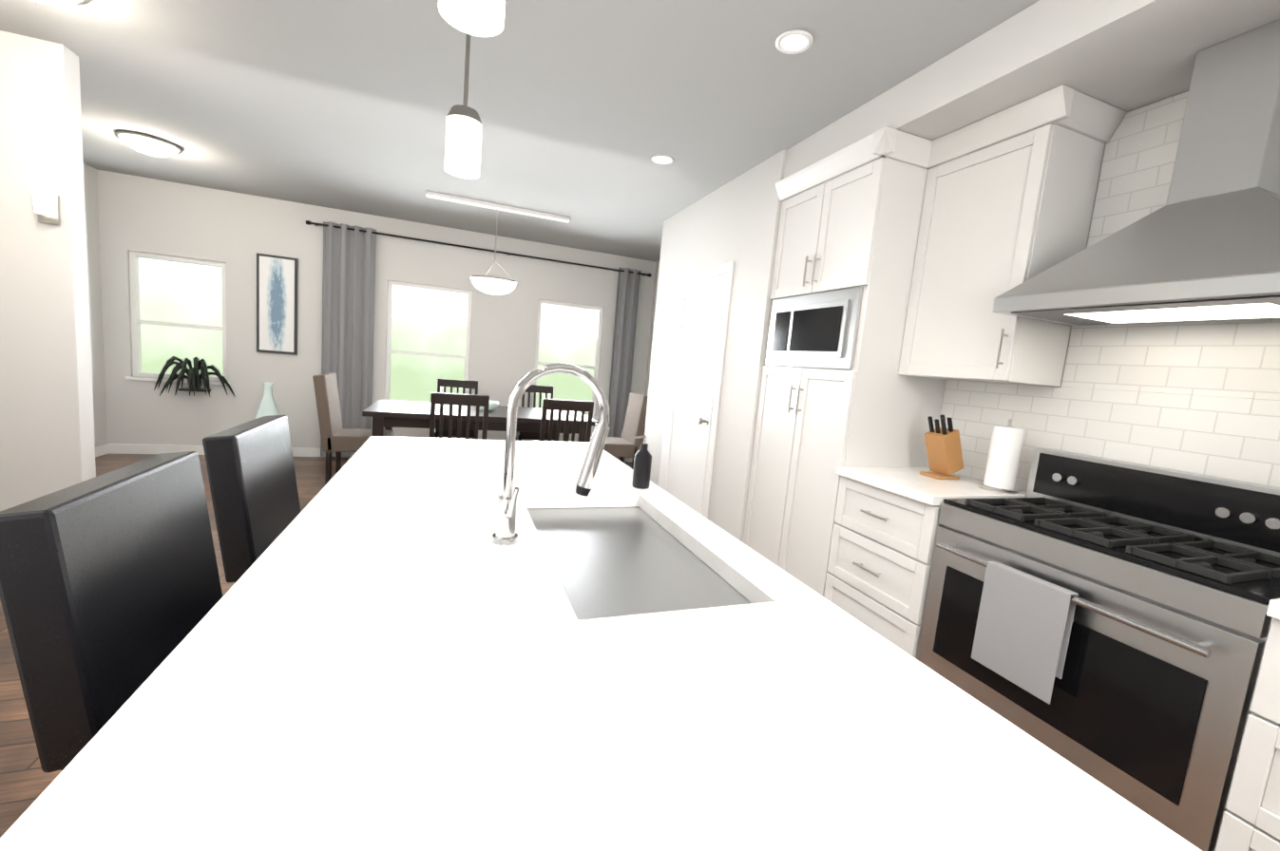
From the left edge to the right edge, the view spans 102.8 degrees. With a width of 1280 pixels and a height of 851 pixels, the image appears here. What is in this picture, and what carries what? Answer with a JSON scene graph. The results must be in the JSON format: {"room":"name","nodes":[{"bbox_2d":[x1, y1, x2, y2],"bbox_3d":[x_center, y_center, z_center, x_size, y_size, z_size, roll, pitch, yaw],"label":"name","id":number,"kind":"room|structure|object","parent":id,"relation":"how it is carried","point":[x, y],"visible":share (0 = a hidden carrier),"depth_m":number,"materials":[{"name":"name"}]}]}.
{"room":"kitchen","nodes":[
{"label":"kitchen","id":0,"kind":"room"},
{"bbox_2d":[0,30,95,512],"bbox_3d":[-4.184,-0.668,2.416,2.350,2.700,0.120,2,7,-21],"label":"wall","id":1,"kind":"structure","parent":0,"point":[47,435],"depth_m":2.72,"materials":[{"name":"white paint"}]},
{"bbox_2d":[30,185,60,225],"bbox_3d":[-3.077,-1.138,2.637,0.080,0.170,0.087,2,7,-21],"label":"sconce","id":2,"kind":"object","parent":1,"relation":"attached to","point":[46,200],"visible":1,"depth_m":2.63,"materials":[{"name":"white glass"}]},
{"bbox_2d":[83,163,107,446],"bbox_3d":[-4.810,-0.879,3.725,0.120,2.700,2.800,2,7,-21],"label":"wall","id":3,"kind":"structure","parent":0,"point":[95,295],"depth_m":4.83,"materials":[{"name":"white paint"}]},
{"bbox_2d":[95,443,109,458],"bbox_3d":[-4.834,0.420,3.832,0.013,0.100,2.650,2,7,-21],"label":"baseboard","id":4,"kind":"structure","parent":3,"relation":"attached to","point":[100,450],"depth_m":4.99,"materials":[{"name":"white wood"}]},
{"bbox_2d":[0,454,631,838],"bbox_3d":[-1.448,1.115,1.180,7.150,0.060,10.650,2,7,-21],"label":"floor","id":5,"kind":"structure","parent":0,"point":[25,781],"depth_m":1.75,"materials":[{"name":"brown wood"}]},
{"bbox_2d":[0,451,222,772],"bbox_3d":[-0.720,0.624,1.001,0.514,1.080,0.440,2,7,-21],"label":"stool","id":6,"kind":"object","parent":5,"relation":"on","point":[110,593],"visible":0.27,"depth_m":0.75,"materials":[{"name":"black leather"}]},
{"bbox_2d":[202,415,300,583],"bbox_3d":[-0.932,0.537,1.577,0.514,1.080,0.440,2,7,-21],"label":"stool","id":7,"kind":"object","parent":5,"relation":"on","point":[250,467],"visible":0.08,"depth_m":1.31,"materials":[{"name":"black leather"}]},
{"bbox_2d":[254,382,279,419],"bbox_3d":[-3.785,-0.021,5.201,0.300,0.830,0.300,2,7,-21],"label":"floor vase","id":8,"kind":"object","parent":5,"relation":"on","point":[267,407],"visible":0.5,"depth_m":5.13,"materials":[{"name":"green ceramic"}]},
{"bbox_2d":[312,372,393,485],"bbox_3d":[-2.593,0.053,4.660,0.585,1.019,0.464,2,7,-21],"label":"chair","id":9,"kind":"object","parent":5,"relation":"on","point":[336,437],"visible":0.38,"depth_m":4.43,"materials":[{"name":"beige fabric"}]},
{"bbox_2d":[434,379,477,439],"bbox_3d":[-2.029,0.001,5.645,0.436,0.986,0.489,2,7,-21],"label":"chair","id":10,"kind":"object","parent":5,"relation":"on","point":[464,385],"visible":0.29,"depth_m":5.75,"materials":[{"name":"black wood"}]},
{"bbox_2d":[429,392,489,439],"bbox_3d":[-1.537,0.204,4.308,0.436,0.986,0.489,2,7,-21],"label":"chair","id":11,"kind":"object","parent":5,"relation":"on","point":[459,400],"visible":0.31,"depth_m":4.06,"materials":[{"name":"black wood"}]},
{"bbox_2d":[362,400,598,442],"bbox_3d":[-1.546,0.227,5.072,2.020,0.760,1.000,2,7,-21],"label":"dining table","id":12,"kind":"object","parent":5,"relation":"on","point":[388,414],"visible":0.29,"depth_m":4.67,"materials":[{"name":"black wood"}]},
{"bbox_2d":[479,401,498,411],"bbox_3d":[-1.500,-0.194,5.025,0.220,0.090,0.220,2,7,-21],"label":"centerpiece bowl","id":13,"kind":"object","parent":12,"relation":"on","point":[493,405],"visible":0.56,"depth_m":4.97,"materials":[{"name":"white ceramic"}]},
{"bbox_2d":[515,384,555,441],"bbox_3d":[-1.215,0.036,5.950,0.436,0.986,0.489,2,7,-21],"label":"chair","id":14,"kind":"object","parent":5,"relation":"on","point":[535,390],"visible":0.38,"depth_m":6.07,"materials":[{"name":"black wood"}]},
{"bbox_2d":[539,399,593,442],"bbox_3d":[-0.723,0.239,4.612,0.436,0.986,0.489,2,7,-21],"label":"chair","id":15,"kind":"object","parent":5,"relation":"on","point":[567,406],"visible":0.42,"depth_m":4.37,"materials":[{"name":"black wood"}]},
{"bbox_2d":[0,436,1202,850],"bbox_3d":[-0.330,0.699,1.339,1.020,0.920,2.500,2,7,-21],"label":"kitchen island","id":16,"kind":"object","parent":5,"relation":"on","point":[386,645],"visible":0.98,"depth_m":0.61,"materials":[{"name":"white stone"}]},
{"bbox_2d":[491,362,610,545],"bbox_3d":[-0.186,0.065,1.134,0.253,0.405,0.109,2,7,-21],"label":"faucet","id":17,"kind":"object","parent":16,"relation":"on","point":[505,534],"visible":1,"depth_m":1.13,"materials":[{"name":"silver metal"}]},
{"bbox_2d":[631,435,651,489],"bbox_3d":[0.007,0.122,1.752,0.066,0.180,0.060,2,7,-21],"label":"soap dispenser","id":18,"kind":"object","parent":16,"relation":"on","point":[642,464],"visible":1,"depth_m":1.73,"materials":[{"name":"black plastic"}]},
{"bbox_2d":[590,392,648,469],"bbox_3d":[-0.271,0.153,5.529,0.585,1.019,0.464,2,7,-21],"label":"chair","id":19,"kind":"object","parent":5,"relation":"on","point":[627,444],"visible":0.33,"depth_m":5.39,"materials":[{"name":"beige fabric"}]},
{"bbox_2d":[742,130,951,595],"bbox_3d":[1.186,-0.164,3.002,0.643,2.496,0.797,2,7,-21],"label":"tall cabinet","id":20,"kind":"object","parent":5,"relation":"on","point":[904,263],"depth_m":2.68,"materials":[{"name":"white wood"}]},
{"bbox_2d":[821,476,944,661],"bbox_3d":[1.354,0.731,2.473,0.627,0.880,0.554,2,7,-21],"label":"base cabinet","id":21,"kind":"object","parent":5,"relation":"on","point":[882,544],"depth_m":2.30,"materials":[{"name":"white wood"}]},
{"bbox_2d":[837,464,1026,506],"bbox_3d":[1.382,0.275,2.414,0.652,0.040,0.554,2,7,-21],"label":"countertop","id":22,"kind":"structure","parent":21,"relation":"on","point":[907,483],"depth_m":2.30,"materials":[{"name":"white stone"}]},
{"bbox_2d":[919,414,963,479],"bbox_3d":[1.478,0.100,2.484,0.173,0.305,0.110,2,7,-21],"label":"knife block","id":23,"kind":"object","parent":22,"relation":"on","point":[944,451],"visible":1,"depth_m":2.45,"materials":[{"name":"brown wood"}]},
{"bbox_2d":[978,419,1025,494],"bbox_3d":[1.627,0.130,2.285,0.150,0.319,0.150,2,7,-21],"label":"paper towel","id":24,"kind":"object","parent":22,"relation":"on","point":[1005,446],"visible":1,"depth_m":2.24,"materials":[{"name":"white paper"}]},
{"bbox_2d":[917,448,1279,850],"bbox_3d":[1.577,0.709,1.769,0.679,1.130,0.888,2,7,-21],"label":"range","id":25,"kind":"object","parent":5,"relation":"on","point":[1105,621],"visible":0.94,"depth_m":1.58,"materials":[{"name":"silver metal"}]},
{"bbox_2d":[1214,620,1279,850],"bbox_3d":[1.858,0.939,1.102,0.627,0.880,0.595,2,7,-21],"label":"base cabinet","id":26,"kind":"object","parent":5,"relation":"on","point":[1251,822],"depth_m":1.22,"materials":[{"name":"white wood"}]},
{"bbox_2d":[1266,598,1279,620],"bbox_3d":[1.886,0.483,1.043,0.652,0.040,0.595,2,7,-21],"label":"countertop","id":27,"kind":"structure","parent":26,"relation":"on","point":[1273,609],"depth_m":1.20,"materials":[{"name":"white stone"}]},
{"bbox_2d":[96,170,655,448],"bbox_3d":[-2.568,-0.952,5.980,5.650,2.700,0.120,2,7,-21],"label":"wall","id":28,"kind":"structure","parent":0,"point":[235,232],"depth_m":5.46,"materials":[{"name":"white paint"}]},
{"bbox_2d":[125,250,229,384],"bbox_3d":[-4.649,-1.063,5.171,0.840,1.250,0.130,2,7,-21],"label":"window","id":29,"kind":"structure","parent":28,"relation":"in","point":[137,321],"depth_m":5.10,"materials":[{"name":"white wood"}]},
{"bbox_2d":[153,356,235,397],"bbox_3d":[-4.485,-0.491,5.122,0.652,0.411,0.290,2,7,-21],"label":"plant","id":30,"kind":"object","parent":28,"relation":"attached to","point":[195,377],"visible":1,"depth_m":5.09,"materials":[{"name":"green plant"}]},
{"bbox_2d":[256,252,298,355],"bbox_3d":[-3.823,-1.270,5.388,0.360,1.010,0.028,2,7,-21],"label":"picture frame","id":31,"kind":"object","parent":28,"relation":"attached to","point":[277,304],"visible":0.93,"depth_m":5.38,"materials":[{"name":"grey"}]},
{"bbox_2d":[108,443,632,461],"bbox_3d":[-2.657,0.343,6.071,5.650,0.100,0.016,2,7,-21],"label":"baseboard","id":32,"kind":"structure","parent":28,"relation":"attached to","point":[114,448],"depth_m":5.24,"materials":[{"name":"white wood"}]},
{"bbox_2d":[384,280,472,400],"bbox_3d":[-2.475,-0.896,5.996,0.960,1.460,0.130,2,7,-21],"label":"window","id":33,"kind":"structure","parent":28,"relation":"in","point":[425,303],"depth_m":5.93,"materials":[{"name":"white"}]},
{"bbox_2d":[305,220,650,461],"bbox_3d":[-1.779,-0.831,6.158,3.860,2.525,0.118,2,7,-21],"label":"curtains","id":34,"kind":"object","parent":28,"relation":"attached to","point":[348,294],"visible":0.92,"depth_m":5.62,"materials":[{"name":"grey fabric"}]},
{"bbox_2d":[532,299,603,420],"bbox_3d":[-0.931,-0.829,6.574,0.900,1.460,0.130,2,7,-21],"label":"window","id":35,"kind":"structure","parent":28,"relation":"in","point":[568,319],"depth_m":6.53,"materials":[{"name":"white"}]},
{"bbox_2d":[0,0,1039,262],"bbox_3d":[-1.207,-1.625,0.852,7.150,0.080,10.650,2,7,-21],"label":"ceiling","id":36,"kind":"structure","parent":0,"point":[587,110],"depth_m":2.73,"materials":[{"name":"grey paint"}]},
{"bbox_2d":[31,0,90,6],"bbox_3d":[-2.478,-1.791,2.054,0.370,0.094,0.370,2,7,-21],"label":"dome light","id":37,"kind":"object","parent":36,"relation":"attached to","point":[66,3],"visible":1,"depth_m":2.15,"materials":[{"name":"white glass"}]},
{"bbox_2d":[114,130,182,156],"bbox_3d":[-3.745,-2.124,3.906,0.370,0.094,0.370,2,7,-21],"label":"dome light","id":38,"kind":"object","parent":36,"relation":"attached to","point":[148,144],"visible":1,"depth_m":3.82,"materials":[{"name":"white glass"}]},
{"bbox_2d":[444,33,482,178],"bbox_3d":[-0.520,-1.196,1.552,0.120,0.815,0.120,2,7,-21],"label":"pendant light","id":39,"kind":"object","parent":36,"relation":"hanging from","point":[463,141],"visible":0.96,"depth_m":1.55,"materials":[{"name":"white glass"}]},
{"bbox_2d":[438,0,505,37],"bbox_3d":[-0.244,-1.081,0.799,0.120,0.815,0.120,2,7,-21],"label":"pendant light","id":40,"kind":"object","parent":36,"relation":"hanging from","point":[485,18],"visible":1,"depth_m":0.84,"materials":[{"name":"white glass"}]},
{"bbox_2d":[425,191,570,294],"bbox_3d":[-1.343,-1.661,4.860,1.300,0.819,0.430,2,7,-21],"label":"dining pendant light","id":41,"kind":"object","parent":36,"relation":"hanging from","point":[490,285],"visible":1,"depth_m":4.76,"materials":[{"name":"white glass"}]},
{"bbox_2d":[651,154,673,164],"bbox_3d":[0.151,-1.765,3.391,0.150,0.005,0.150,2,7,-21],"label":"recessed light","id":42,"kind":"object","parent":36,"relation":"in","point":[662,159],"visible":1,"depth_m":3.39,"materials":[{"name":"white plastic"}]},
{"bbox_2d":[775,29,813,54],"bbox_3d":[0.630,-1.568,2.091,0.150,0.005,0.150,2,7,-21],"label":"recessed light","id":43,"kind":"object","parent":36,"relation":"in","point":[794,42],"visible":1,"depth_m":2.09,"materials":[{"name":"white plastic"}]},
{"bbox_2d":[644,149,786,542],"bbox_3d":[0.732,-0.455,4.245,0.650,2.700,1.900,2,7,-21],"label":"wall","id":44,"kind":"structure","parent":0,"point":[736,220],"depth_m":3.55,"materials":[{"name":"white paint"}]},
{"bbox_2d":[658,261,734,518],"bbox_3d":[0.369,-0.174,4.122,0.091,2.110,0.940,2,7,-21],"label":"door","id":45,"kind":"structure","parent":44,"relation":"attached to","point":[698,343],"depth_m":4.04,"materials":[{"name":"white wood"}]},
{"bbox_2d":[642,142,1106,443],"bbox_3d":[1.895,-0.108,2.196,0.120,2.700,10.440,2,7,-21],"label":"wall","id":46,"kind":"structure","parent":0,"point":[652,328],"depth_m":6.77,"materials":[{"name":"white paint"}]},
{"bbox_2d":[897,88,1118,392],"bbox_3d":[1.612,-0.755,2.342,0.339,1.097,0.554,2,7,-21],"label":"upper cabinet","id":47,"kind":"object","parent":46,"relation":"attached to","point":[1009,197],"depth_m":2.16,"materials":[{"name":"white wood"}]},
{"bbox_2d":[992,19,1279,325],"bbox_3d":[1.796,-0.782,1.623,0.499,0.842,0.888,2,7,-21],"label":"range hood","id":48,"kind":"object","parent":46,"relation":"attached to","point":[1203,244],"visible":1,"depth_m":1.58,"materials":[{"name":"silver metal"}]},
{"bbox_2d":[783,0,1279,178],"bbox_3d":[2.285,-1.099,0.198,0.630,0.200,6.500,2,7,-21],"label":"soffit","id":49,"kind":"structure","parent":0,"point":[1127,55],"depth_m":1.83,"materials":[{"name":"white paint"}]},
{"label":"outside","id":50,"kind":"structure","parent":0,"visible":0},
{"bbox_2d":[138,257,596,412],"bbox_3d":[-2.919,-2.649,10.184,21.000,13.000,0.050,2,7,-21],"label":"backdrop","id":51,"kind":"structure","parent":50,"point":[174,292],"depth_m":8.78,"materials":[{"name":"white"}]}
]}

